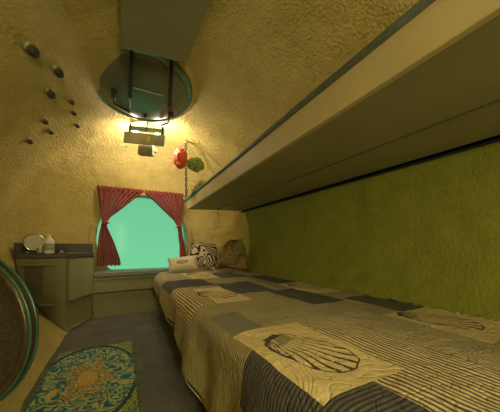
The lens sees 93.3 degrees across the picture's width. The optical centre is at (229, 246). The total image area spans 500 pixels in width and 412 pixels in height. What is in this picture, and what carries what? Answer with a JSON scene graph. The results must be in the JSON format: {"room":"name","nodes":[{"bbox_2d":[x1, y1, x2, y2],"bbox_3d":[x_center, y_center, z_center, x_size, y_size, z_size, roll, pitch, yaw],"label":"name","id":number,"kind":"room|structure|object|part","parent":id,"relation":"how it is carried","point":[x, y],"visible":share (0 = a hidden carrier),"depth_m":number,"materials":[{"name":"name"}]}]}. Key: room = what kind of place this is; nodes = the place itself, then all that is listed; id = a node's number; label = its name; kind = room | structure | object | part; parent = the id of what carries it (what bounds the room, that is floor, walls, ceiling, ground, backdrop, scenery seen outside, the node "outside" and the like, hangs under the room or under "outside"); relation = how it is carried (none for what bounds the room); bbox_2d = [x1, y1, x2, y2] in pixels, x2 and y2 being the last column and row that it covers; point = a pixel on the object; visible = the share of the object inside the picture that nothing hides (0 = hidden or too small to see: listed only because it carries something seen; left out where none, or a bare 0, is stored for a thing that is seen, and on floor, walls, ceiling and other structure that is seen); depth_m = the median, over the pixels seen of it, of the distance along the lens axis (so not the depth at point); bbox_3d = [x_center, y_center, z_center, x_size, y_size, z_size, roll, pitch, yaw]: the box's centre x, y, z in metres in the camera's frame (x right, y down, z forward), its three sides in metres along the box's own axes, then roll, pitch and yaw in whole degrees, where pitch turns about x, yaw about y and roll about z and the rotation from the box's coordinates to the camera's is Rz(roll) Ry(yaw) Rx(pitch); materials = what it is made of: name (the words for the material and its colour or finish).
{"room":"bedroom","nodes":[
{"label":"bedroom","id":0,"kind":"room"},
{"bbox_2d":[19,310,206,411],"bbox_3d":[-0.084,0.750,0.897,1.474,0.001,4.295,0,0,-25],"label":"floor","id":1,"kind":"structure","parent":0,"point":[163,387],"depth_m":1.67,"materials":[{"name":"carpet"}]},
{"bbox_2d":[15,256,93,330],"bbox_3d":[-1.549,0.418,2.196,0.596,0.640,0.515,0,0,-25],"label":"base cabinet","id":2,"kind":"object","parent":1,"relation":"on","point":[62,288],"visible":0.97,"depth_m":2.04,"materials":[{"name":"paint"}]},
{"bbox_3d":[-1.629,0.285,1.950,0.115,0.260,0.012,0,0,-25],"label":"panel","id":3,"kind":"part","parent":2,"relation":"part of","materials":[{"name":"paint"}]},
{"bbox_2d":[18,263,56,266],"bbox_3d":[-1.579,0.148,1.939,0.240,0.014,0.075,0,0,-25],"label":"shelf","id":4,"kind":"object","parent":2,"relation":"attached to","point":[19,264],"depth_m":1.93,"materials":[{"name":"paint"}]},
{"bbox_2d":[39,303,54,306],"bbox_3d":[-1.533,0.488,1.969,0.100,0.014,0.060,0,0,-25],"label":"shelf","id":5,"kind":"object","parent":2,"relation":"attached to","point":[40,304],"depth_m":1.97,"materials":[{"name":"paint"}]},
{"bbox_2d":[14,243,93,258],"bbox_3d":[-1.603,0.030,2.219,0.525,0.130,0.547,0,0,-25],"label":"countertop","id":6,"kind":"structure","parent":2,"relation":"on","point":[19,249],"depth_m":2.10,"materials":[{"name":"laminate"}]},
{"bbox_2d":[22,234,44,253],"bbox_3d":[-1.675,-0.030,2.012,0.146,0.172,0.083,0,0,-25],"label":"vanity mirror","id":7,"kind":"object","parent":6,"relation":"on","point":[30,242],"visible":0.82,"depth_m":2.00,"materials":[{"name":"silver glass"}]},
{"bbox_3d":[-1.672,-0.041,2.010,0.037,0.131,0.136,0,0,42],"label":"glass","id":8,"kind":"part","parent":7,"relation":"part of","materials":[{"name":"mirror"}]},
{"bbox_2d":[36,247,43,253],"bbox_3d":[-1.607,0.029,1.989,0.052,0.057,0.052,0,0,-25],"label":"glass jar","id":9,"kind":"object","parent":6,"relation":"on","point":[39,250],"visible":1,"depth_m":1.97,"materials":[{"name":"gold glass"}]},
{"bbox_2d":[43,235,54,253],"bbox_3d":[-1.560,-0.025,2.028,0.078,0.164,0.056,0,0,-25],"label":"lotion bottle","id":10,"kind":"object","parent":6,"relation":"on","point":[49,245],"visible":0.99,"depth_m":2.01,"materials":[{"name":"white plastic"}]},
{"bbox_2d":[55,249,66,252],"bbox_3d":[-1.488,0.038,2.069,0.090,0.041,0.049,0,0,-25],"label":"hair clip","id":11,"kind":"object","parent":6,"relation":"on","point":[58,250],"visible":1,"depth_m":2.06,"materials":[{"name":"plastic"}]},
{"bbox_3d":[-1.421,0.295,2.254,0.024,0.360,0.337,0,0,1],"label":"door","id":12,"kind":"part","parent":2,"relation":"part of","materials":[{"name":"paint"}]},
{"bbox_2d":[25,340,141,411],"bbox_3d":[-0.734,0.743,1.225,0.486,0.009,1.182,0,0,-25],"label":"rug","id":13,"kind":"object","parent":1,"relation":"on","point":[104,378],"visible":1,"depth_m":1.28,"materials":[{"name":"fabric"}]},
{"bbox_2d":[93,275,160,318],"bbox_3d":[-1.009,0.536,2.744,1.000,0.422,0.295,0,0,-25],"label":"window bench","id":14,"kind":"object","parent":1,"relation":"on","point":[113,296],"visible":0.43,"depth_m":2.59,"materials":[{"name":"paint"}]},
{"bbox_3d":[-1.011,0.411,2.750,1.000,0.133,0.283,0,0,-25],"label":"panel","id":15,"kind":"part","parent":14,"relation":"part of","materials":[{"name":"paint"}]},
{"bbox_3d":[-1.024,0.620,2.764,1.006,0.255,0.131,0,0,-31],"label":"panel","id":16,"kind":"part","parent":14,"relation":"part of","materials":[{"name":"paint"}]},
{"bbox_2d":[93,267,185,277],"bbox_3d":[-1.010,0.291,2.746,1.000,0.063,0.292,0,0,-25],"label":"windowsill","id":17,"kind":"structure","parent":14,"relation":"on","point":[141,271],"depth_m":2.60,"materials":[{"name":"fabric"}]},
{"bbox_2d":[161,308,174,333],"bbox_3d":[0.325,0.527,1.243,0.920,0.435,3.470,0,0,-25],"label":"bed","id":18,"kind":"object","parent":1,"relation":"on","point":[162,312],"visible":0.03,"depth_m":2.23,"materials":[{"name":"paint"}]},
{"bbox_2d":[153,268,499,411],"bbox_3d":[0.250,0.469,1.332,1.073,0.400,3.401,0,0,-25],"label":"quilt","id":19,"kind":"object","parent":18,"relation":"on","point":[246,341],"visible":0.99,"depth_m":0.74,"materials":[{"name":"fabric"}]},
{"bbox_2d":[167,255,198,271],"bbox_3d":[-0.513,0.180,2.567,0.348,0.187,0.124,0,0,-3],"label":"cushion","id":20,"kind":"object","parent":19,"relation":"on","point":[187,262],"visible":1,"depth_m":2.53,"materials":[{"name":"fabric"}]},
{"bbox_2d":[187,240,216,270],"bbox_3d":[-0.358,0.108,2.832,0.410,0.384,0.165,0,0,1],"label":"cushion","id":21,"kind":"object","parent":19,"relation":"on","point":[206,253],"visible":0.84,"depth_m":2.79,"materials":[{"name":"fabric"}]},
{"bbox_2d":[215,239,249,270],"bbox_3d":[0.033,0.084,2.710,0.400,0.363,0.177,0,0,12],"label":"pillow","id":22,"kind":"object","parent":19,"relation":"on","point":[233,255],"visible":1,"depth_m":2.65,"materials":[{"name":"fabric"}]},
{"bbox_2d":[0,0,499,411],"bbox_3d":[-0.111,-0.080,0.955,2.213,2.214,4.421,0,0,-25],"label":"wall","id":23,"kind":"structure","parent":0,"point":[427,233],"depth_m":1.41,"materials":[{"name":"paint"}]},
{"bbox_2d":[0,259,38,400],"bbox_3d":[-0.882,0.262,0.740,0.562,0.533,0.078,0,0,2],"label":"door","id":24,"kind":"structure","parent":23,"relation":"in","point":[19,322],"depth_m":0.74,"materials":[{"name":"brown wood"}]},
{"bbox_2d":[24,137,32,143],"bbox_3d":[-1.383,-0.732,1.612,0.054,0.051,0.046,0,0,-25],"label":"pipe fitting","id":25,"kind":"object","parent":23,"relation":"attached to","point":[28,140],"visible":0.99,"depth_m":1.60,"materials":[{"name":"metal"}]},
{"bbox_2d":[21,40,39,58],"bbox_3d":[-0.928,-0.922,1.093,0.069,0.069,0.059,0,0,-25],"label":"pipe fitting","id":26,"kind":"object","parent":23,"relation":"attached to","point":[28,46],"visible":1,"depth_m":1.08,"materials":[{"name":"metal"}]},
{"bbox_2d":[40,117,48,124],"bbox_3d":[-1.254,-0.854,1.584,0.051,0.050,0.044,0,0,-25],"label":"pipe fitting","id":27,"kind":"object","parent":23,"relation":"attached to","point":[43,120],"visible":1,"depth_m":1.57,"materials":[{"name":"metal"}]},
{"bbox_2d":[43,87,55,98],"bbox_3d":[-1.078,-0.923,1.403,0.064,0.063,0.054,0,0,-25],"label":"pipe fitting","id":28,"kind":"object","parent":23,"relation":"attached to","point":[48,91],"visible":1,"depth_m":1.39,"materials":[{"name":"metal"}]},
{"bbox_2d":[46,128,53,134],"bbox_3d":[-1.326,-0.851,1.728,0.050,0.049,0.043,0,0,-25],"label":"pipe fitting","id":29,"kind":"object","parent":23,"relation":"attached to","point":[49,131],"visible":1,"depth_m":1.72,"materials":[{"name":"metal"}]},
{"bbox_2d":[50,64,63,77],"bbox_3d":[-0.955,-0.973,1.299,0.063,0.064,0.054,0,0,-25],"label":"pipe fitting","id":30,"kind":"object","parent":23,"relation":"attached to","point":[56,69],"visible":1,"depth_m":1.28,"materials":[{"name":"metal"}]},
{"bbox_2d":[66,97,74,104],"bbox_3d":[-1.076,-0.985,1.583,0.050,0.051,0.044,0,0,-25],"label":"pipe fitting","id":31,"kind":"object","parent":23,"relation":"attached to","point":[69,100],"visible":1,"depth_m":1.57,"materials":[{"name":"metal"}]},
{"bbox_2d":[70,110,76,115],"bbox_3d":[-1.146,-0.983,1.717,0.046,0.047,0.040,0,0,-25],"label":"pipe fitting","id":32,"kind":"object","parent":23,"relation":"attached to","point":[73,112],"visible":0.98,"depth_m":1.71,"materials":[{"name":"metal"}]},
{"bbox_2d":[90,193,190,269],"bbox_3d":[-1.087,-0.100,2.975,1.170,1.170,0.202,0,0,-25],"label":"window","id":33,"kind":"structure","parent":23,"relation":"in","point":[186,231],"depth_m":2.81,"materials":[{"name":"paint"}]},
{"bbox_2d":[144,190,185,256],"bbox_3d":[-0.798,-0.263,2.916,0.504,0.843,0.083,0,0,-20],"label":"curtain","id":34,"kind":"object","parent":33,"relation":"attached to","point":[171,203],"visible":0.97,"depth_m":2.95,"materials":[{"name":"fabric"}]},
{"bbox_2d":[123,122,165,156],"bbox_3d":[-0.787,-1.032,2.255,0.383,0.359,0.210,0,0,0],"label":"wall lamp","id":35,"kind":"object","parent":23,"relation":"attached to","point":[146,148],"visible":0.99,"depth_m":2.15,"materials":[{"name":"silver metal"}]},
{"bbox_3d":[-0.787,-0.991,2.170,0.383,0.141,0.040,0,0,0],"label":"plate","id":36,"kind":"part","parent":35,"relation":"part of","materials":[{"name":"grey metal"}]},
{"bbox_2d":[97,49,196,125],"bbox_3d":[-0.627,-1.123,1.713,0.756,0.193,0.807,0,0,-25],"label":"ceiling hatch","id":37,"kind":"object","parent":23,"relation":"attached to","point":[136,85],"visible":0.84,"depth_m":1.60,"materials":[{"name":"painted metal"},{"name":"black steel"}]},
{"bbox_2d":[120,0,209,61],"bbox_3d":[0.145,-1.103,0.087,0.331,0.205,2.574,0,0,-25],"label":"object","id":38,"kind":"object","parent":23,"relation":"hanging from","point":[169,29],"visible":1,"depth_m":1.06,"materials":[{"name":"paint"}]},
{"bbox_2d":[186,0,499,212],"bbox_3d":[0.466,-0.493,1.260,0.784,0.174,3.382,0,0,-25],"label":"bunk","id":39,"kind":"object","parent":23,"relation":"attached to","point":[426,88],"visible":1,"depth_m":0.79,"materials":[{"name":"paint"}]},
{"bbox_2d":[191,180,205,191],"bbox_3d":[-0.309,-0.633,2.512,0.150,0.126,0.388,0,0,-33],"label":"towel","id":40,"kind":"object","parent":39,"relation":"on","point":[200,183],"visible":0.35,"depth_m":2.43,"materials":[{"name":"beige fabric"}]},
{"bbox_3d":[0.842,-0.418,1.343,0.034,0.024,3.210,0,0,-25],"label":"support rail","id":41,"kind":"part","parent":39,"relation":"part of","materials":[{"name":"white wood"}]},
{"bbox_3d":[-1.034,-0.655,2.810,1.032,0.013,0.019,0,0,-25],"label":"curtain rod","id":42,"kind":"object","parent":23,"relation":"attached to","visible":0},
{"bbox_2d":[96,185,143,266],"bbox_3d":[-1.252,-0.233,2.703,0.493,0.903,0.083,0,0,-31],"label":"curtain","id":43,"kind":"object","parent":42,"relation":"hanging from","point":[111,201],"visible":1,"depth_m":2.64,"materials":[{"name":"fabric"}]},
{"bbox_3d":[-0.468,-1.122,2.485,0.047,0.114,0.171,0,0,-25],"label":"wall hook","id":44,"kind":"object","parent":23,"relation":"attached to","visible":0},
{"bbox_2d":[173,143,187,168],"bbox_3d":[-0.489,-0.924,2.324,0.153,0.307,0.152,0,0,-25],"label":"floats","id":45,"kind":"object","parent":44,"relation":"hanging from","point":[180,158],"visible":1,"depth_m":2.27,"materials":[{"name":"red plastic"}]},
{"bbox_2d":[184,144,187,198],"bbox_3d":[-0.474,-0.812,2.537,0.033,0.542,0.251,0,0,-8],"label":"suspension chain","id":46,"kind":"object","parent":44,"relation":"hanging from","point":[185,144],"visible":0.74,"depth_m":2.56,"materials":[{"name":"metal"}]},
{"bbox_2d":[186,143,204,172],"bbox_3d":[-0.354,-0.925,2.421,0.184,0.304,0.122,0,0,-25],"label":"floats","id":47,"kind":"object","parent":44,"relation":"hanging from","point":[195,164],"visible":0.99,"depth_m":2.39,"materials":[{"name":"green plastic"}]}
]}

